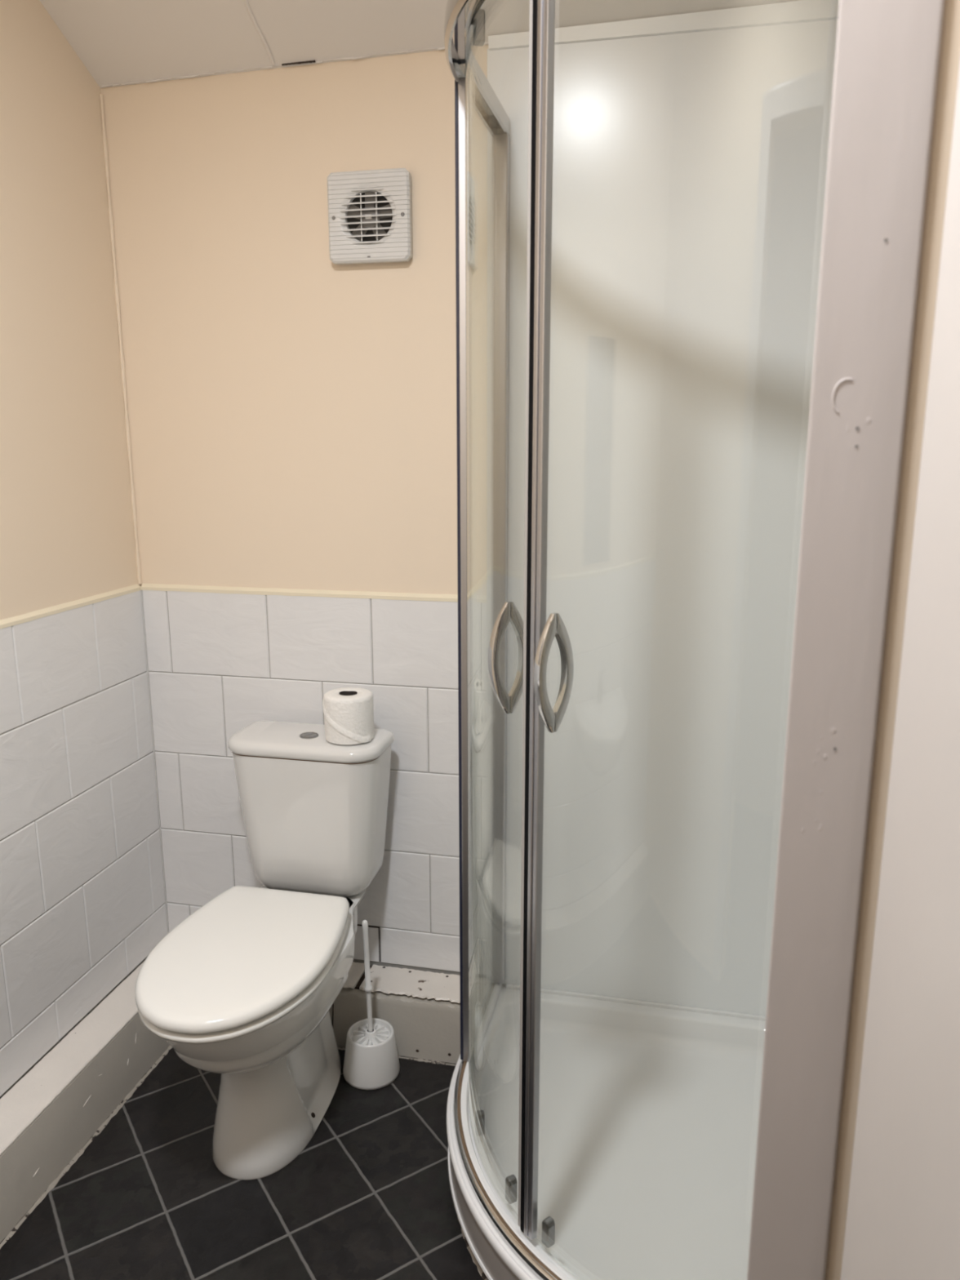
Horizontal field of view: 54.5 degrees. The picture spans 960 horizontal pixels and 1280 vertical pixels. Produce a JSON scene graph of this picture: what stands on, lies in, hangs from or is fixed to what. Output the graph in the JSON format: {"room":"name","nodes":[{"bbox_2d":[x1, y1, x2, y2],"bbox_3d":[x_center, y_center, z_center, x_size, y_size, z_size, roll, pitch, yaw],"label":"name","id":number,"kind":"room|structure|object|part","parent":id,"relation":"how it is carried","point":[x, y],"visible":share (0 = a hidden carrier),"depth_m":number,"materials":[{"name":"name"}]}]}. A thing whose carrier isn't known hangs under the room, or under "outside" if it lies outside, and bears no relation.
{"room":"bathroom","nodes":[
{"label":"bathroom","id":0,"kind":"room"},
{"bbox_2d":[0,0,167,1098],"bbox_3d":[-1.207,-0.057,0.605,0.121,2.650,3.259,3,13,12],"label":"wall","id":1,"kind":"structure","parent":0,"point":[82,906],"depth_m":1.92,"materials":[{"name":"beige paint"}]},
{"bbox_2d":[0,961,172,1248],"bbox_3d":[-0.945,1.038,1.464,0.128,0.146,1.939,3,13,12],"label":"pipe boxing","id":2,"kind":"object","parent":1,"relation":"attached to","point":[48,1117],"depth_m":1.87,"materials":[{"name":"beige wood"}]},
{"bbox_2d":[0,1046,483,1279],"bbox_3d":[-0.286,1.290,0.763,2.035,0.050,3.400,3,13,12],"label":"floor","id":3,"kind":"structure","parent":0,"point":[369,1197],"depth_m":1.74,"materials":[{"name":"tile"}]},
{"bbox_2d":[134,720,394,1179],"bbox_3d":[-0.429,0.631,1.873,0.348,0.766,0.660,3,13,12],"label":"toilet","id":4,"kind":"object","parent":3,"relation":"on","point":[244,988],"visible":0.99,"depth_m":1.85,"materials":[{"name":"white ceramic"}]},
{"bbox_3d":[-0.453,0.593,1.770,0.340,0.029,0.469,3,13,12],"label":"lid","id":5,"kind":"part","parent":4,"relation":"part of","materials":[{"name":"white plastic"}]},
{"bbox_3d":[-0.453,0.621,1.778,0.337,0.016,0.464,3,13,12],"label":"seat","id":6,"kind":"part","parent":4,"relation":"part of","materials":[{"name":"white plastic"}]},
{"bbox_3d":[-0.375,0.222,2.034,0.347,0.028,0.160,3,13,12],"label":"cistern lid","id":7,"kind":"part","parent":4,"relation":"part of","materials":[{"name":"white ceramic"}]},
{"bbox_2d":[322,687,373,745],"bbox_3d":[-0.281,0.162,1.996,0.106,0.102,0.107,3,13,12],"label":"toilet roll","id":8,"kind":"object","parent":4,"relation":"on","point":[348,712],"visible":1,"depth_m":1.96,"materials":[{"name":"white paper"}]},
{"bbox_2d":[342,920,399,1089],"bbox_3d":[-0.244,0.791,2.060,0.127,0.374,0.127,3,13,12],"label":"toilet brush","id":9,"kind":"object","parent":3,"relation":"on","point":[371,1060],"visible":1,"depth_m":2.05,"materials":[{"name":"white plastic"}]},
{"bbox_3d":[-0.247,0.742,2.050,0.019,0.274,0.019,3,13,12],"label":"handle","id":10,"kind":"part","parent":9,"relation":"part of","materials":[{"name":"white plastic"}]},
{"bbox_3d":[-0.244,0.879,2.079,0.089,0.017,0.089,3,13,12],"label":"petal lid","id":11,"kind":"part","parent":9,"relation":"part of","materials":[{"name":"white plastic"}]},
{"bbox_2d":[446,983,765,1279],"bbox_3d":[0.358,0.988,1.708,0.904,0.136,0.888,3,13,12],"label":"shower tray","id":12,"kind":"object","parent":3,"relation":"on","point":[649,1111],"visible":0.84,"depth_m":1.80,"materials":[{"name":"white plastic"}]},
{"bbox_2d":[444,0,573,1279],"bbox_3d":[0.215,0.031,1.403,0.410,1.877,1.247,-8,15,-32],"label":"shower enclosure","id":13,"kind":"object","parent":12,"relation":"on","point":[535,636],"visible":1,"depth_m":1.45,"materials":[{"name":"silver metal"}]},
{"bbox_3d":[-0.025,-0.029,1.722,0.018,1.824,0.018,3,13,12],"label":"post","id":14,"kind":"part","parent":13,"relation":"part of","materials":[{"name":"silver metal"}]},
{"bbox_3d":[0.010,0.011,1.508,0.046,1.837,0.416,-2,12,-11],"label":"sliding door","id":15,"kind":"part","parent":13,"relation":"part of","materials":[{"name":"clear glass"}]},
{"bbox_3d":[0.214,-0.865,1.208,0.409,0.042,1.247,-8,15,-32],"label":"rail","id":16,"kind":"part","parent":13,"relation":"part of","materials":[{"name":"silver metal"}]},
{"bbox_3d":[0.212,0.940,1.598,0.401,0.018,1.247,-8,15,-32],"label":"rail","id":17,"kind":"part","parent":13,"relation":"part of","materials":[{"name":"silver metal"}]},
{"bbox_3d":[0.042,0.026,1.356,0.065,0.166,0.015,-6,14,-27],"label":"handle","id":18,"kind":"part","parent":13,"relation":"part of","materials":[{"name":"silver metal"}]},
{"bbox_3d":[0.220,0.939,1.603,0.389,0.018,1.226,-8,15,-32],"label":"rail","id":19,"kind":"part","parent":13,"relation":"part of","materials":[{"name":"silver metal"}]},
{"bbox_3d":[0.101,0.045,1.269,0.065,0.166,0.015,-10,16,-38],"label":"handle","id":20,"kind":"part","parent":13,"relation":"part of","materials":[{"name":"silver metal"}]},
{"bbox_2d":[260,884,365,908],"bbox_3d":[-0.389,0.621,2.075,0.240,0.101,0.162,3,13,12],"label":"toilet seat hinge","id":21,"kind":"object","parent":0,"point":[354,900],"depth_m":2.06,"materials":[{"name":"white plastic"}]},
{"bbox_2d":[40,0,799,88],"bbox_3d":[-0.303,-1.050,0.180,1.835,0.569,3.350,3,13,12],"label":"ceiling","id":22,"kind":"structure","parent":0,"point":[120,42],"depth_m":1.80,"materials":[{"name":"white paint"}]},
{"bbox_2d":[100,0,839,1015],"bbox_3d":[0.059,-0.362,2.007,1.975,2.650,0.132,3,13,12],"label":"wall","id":23,"kind":"structure","parent":0,"point":[291,411],"depth_m":1.98,"materials":[{"name":"beige paint"}]},
{"bbox_2d":[327,168,412,264],"bbox_3d":[-0.225,-0.862,1.900,0.174,0.174,0.028,3,13,12],"label":"fan","id":24,"kind":"object","parent":23,"relation":"attached to","point":[370,218],"visible":1,"depth_m":1.89,"materials":[{"name":"white plastic"}]},
{"bbox_3d":[-0.257,-0.877,1.904,0.038,0.034,0.001,3,13,12],"label":"blade","id":25,"kind":"part","parent":24,"relation":"part of","materials":[{"name":"grey plastic"}]},
{"bbox_3d":[-0.247,-0.835,1.911,0.039,0.039,0.001,3,13,12],"label":"blade","id":26,"kind":"part","parent":24,"relation":"part of","materials":[{"name":"grey plastic"}]},
{"bbox_3d":[-0.221,-0.896,1.892,0.026,0.034,0.001,3,13,12],"label":"blade","id":27,"kind":"part","parent":24,"relation":"part of","materials":[{"name":"grey plastic"}]},
{"bbox_3d":[-0.205,-0.831,1.902,0.035,0.040,0.001,3,13,12],"label":"blade","id":28,"kind":"part","parent":24,"relation":"part of","materials":[{"name":"grey plastic"}]},
{"bbox_3d":[-0.191,-0.871,1.890,0.036,0.028,0.001,3,13,12],"label":"blade","id":29,"kind":"part","parent":24,"relation":"part of","materials":[{"name":"grey plastic"}]},
{"bbox_2d":[328,961,491,1066],"bbox_3d":[-0.354,0.870,2.236,0.763,0.146,0.142,3,13,12],"label":"pipe boxing","id":30,"kind":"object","parent":23,"relation":"attached to","point":[422,1008],"depth_m":2.15,"materials":[{"name":"beige wood"}]},
{"bbox_3d":[0.455,-0.126,1.915,0.901,2.028,0.011,3,13,12],"label":"shower panel","id":31,"kind":"part","parent":23,"relation":"part of","materials":[{"name":"white"}]},
{"bbox_2d":[825,0,959,1279],"bbox_3d":[0.521,-0.036,0.739,0.469,2.550,0.248,3,13,12],"label":"door frame","id":32,"kind":"structure","parent":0,"point":[949,55],"depth_m":0.66,"materials":[{"name":"beige paint"}]},
{"bbox_2d":[746,0,945,1279],"bbox_3d":[0.261,-0.022,0.676,0.063,2.550,0.019,3,13,12],"label":"trim","id":33,"kind":"structure","parent":32,"relation":"attached to","point":[887,54],"depth_m":0.66,"materials":[{"name":"grey paint"}]},
{"bbox_3d":[-0.339,0.115,0.048,1.843,2.550,0.100,3,13,12],"label":"wall","id":34,"kind":"structure","parent":0,"visible":0},
{"bbox_2d":[840,61,959,1279],"bbox_3d":[0.342,0.307,0.367,0.036,2.022,0.684,-1,12,-5],"label":"door","id":35,"kind":"structure","parent":34,"relation":"in","point":[903,1220],"depth_m":0.62,"materials":[{"name":"grey paint"}]}
]}

